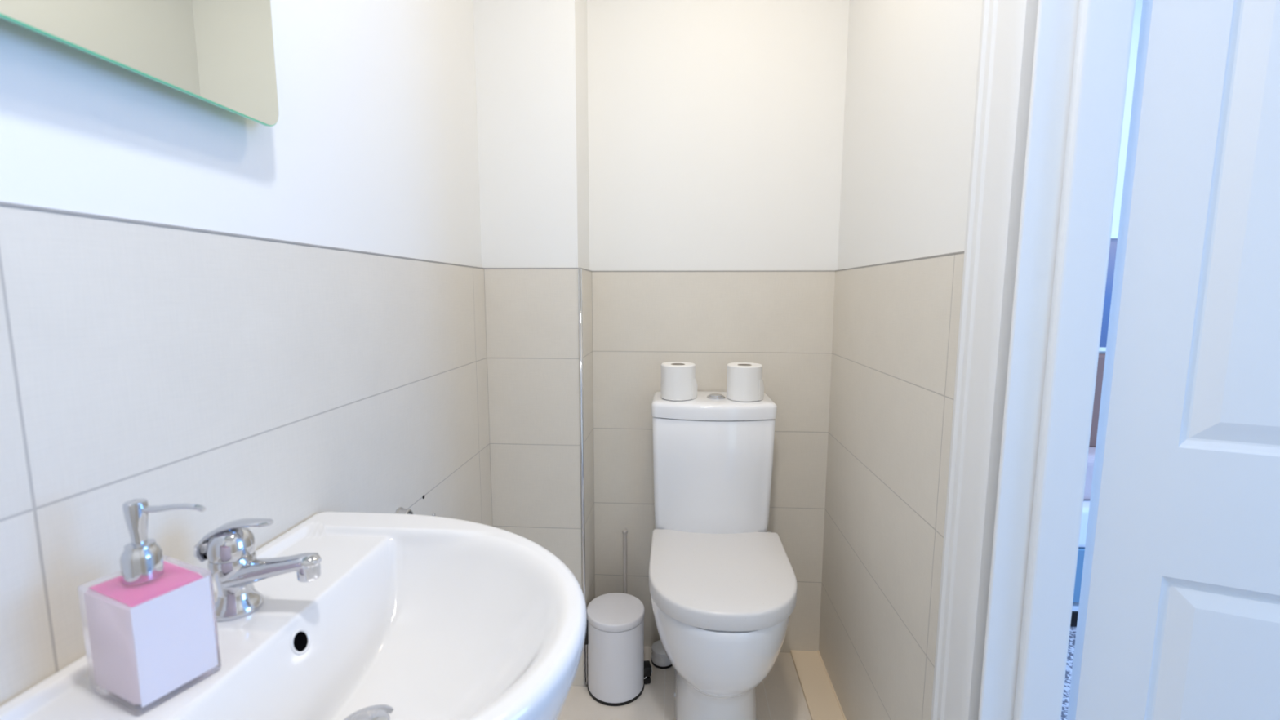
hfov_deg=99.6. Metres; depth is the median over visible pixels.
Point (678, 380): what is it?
toilet roll
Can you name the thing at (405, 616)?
basin
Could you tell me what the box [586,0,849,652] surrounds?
wall
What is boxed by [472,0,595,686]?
wall
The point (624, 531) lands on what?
toilet brush
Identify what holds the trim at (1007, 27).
attached to the wall at (912, 65)
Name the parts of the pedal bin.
lift rod, lid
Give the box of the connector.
[651,640,672,668]
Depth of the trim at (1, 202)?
0.74 m
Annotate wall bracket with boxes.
[394,506,413,514]
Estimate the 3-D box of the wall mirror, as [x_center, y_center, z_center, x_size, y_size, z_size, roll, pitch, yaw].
[-0.495,-0.588,0.364,0.024,0.661,0.596,1,7,4]
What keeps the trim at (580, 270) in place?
attached to the wall at (531, 55)
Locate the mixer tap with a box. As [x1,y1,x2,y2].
[194,517,321,622]
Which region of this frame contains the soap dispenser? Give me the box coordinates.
[77,498,221,714]
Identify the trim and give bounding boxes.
[0,201,964,271]
[577,268,586,687]
[790,649,846,719]
[930,0,1038,719]
[977,0,1135,719]
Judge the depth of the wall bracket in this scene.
1.05 m
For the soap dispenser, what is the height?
0.160 m
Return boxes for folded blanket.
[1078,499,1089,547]
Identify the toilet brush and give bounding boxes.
[622,528,627,593]
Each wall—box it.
[0,0,492,706]
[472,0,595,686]
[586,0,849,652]
[818,0,982,719]
[1098,0,1142,353]
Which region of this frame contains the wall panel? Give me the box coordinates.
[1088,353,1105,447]
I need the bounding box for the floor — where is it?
[557,626,1076,719]
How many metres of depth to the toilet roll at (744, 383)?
1.54 m
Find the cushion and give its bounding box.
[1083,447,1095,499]
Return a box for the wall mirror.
[0,0,279,126]
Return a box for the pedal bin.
[583,592,652,706]
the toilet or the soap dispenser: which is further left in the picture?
the soap dispenser
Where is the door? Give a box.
[1066,0,1279,719]
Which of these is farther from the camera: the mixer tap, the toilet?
the toilet
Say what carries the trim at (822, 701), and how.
attached to the wall at (912, 65)
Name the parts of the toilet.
cistern lid, lid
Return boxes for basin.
[0,511,586,719]
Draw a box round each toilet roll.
[660,361,697,400]
[726,362,764,401]
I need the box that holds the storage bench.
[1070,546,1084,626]
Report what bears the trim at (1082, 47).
attached to the wall at (912, 65)
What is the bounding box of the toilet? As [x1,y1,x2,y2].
[648,391,797,719]
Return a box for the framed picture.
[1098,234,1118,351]
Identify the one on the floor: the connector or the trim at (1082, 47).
the connector
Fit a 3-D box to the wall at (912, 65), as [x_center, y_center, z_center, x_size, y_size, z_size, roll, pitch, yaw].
[0.561,-0.070,0.500,0.094,2.380,2.323,1,7,4]
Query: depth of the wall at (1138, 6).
1.95 m
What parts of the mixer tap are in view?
lever, spout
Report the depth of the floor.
1.59 m
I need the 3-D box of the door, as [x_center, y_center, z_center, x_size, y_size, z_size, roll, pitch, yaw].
[0.995,0.113,0.613,0.751,1.970,0.090,3,8,25]
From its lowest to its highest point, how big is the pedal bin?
0.251 m
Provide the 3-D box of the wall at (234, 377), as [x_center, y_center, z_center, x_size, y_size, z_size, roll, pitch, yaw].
[-0.546,-0.086,0.620,0.100,2.380,2.415,1,7,4]

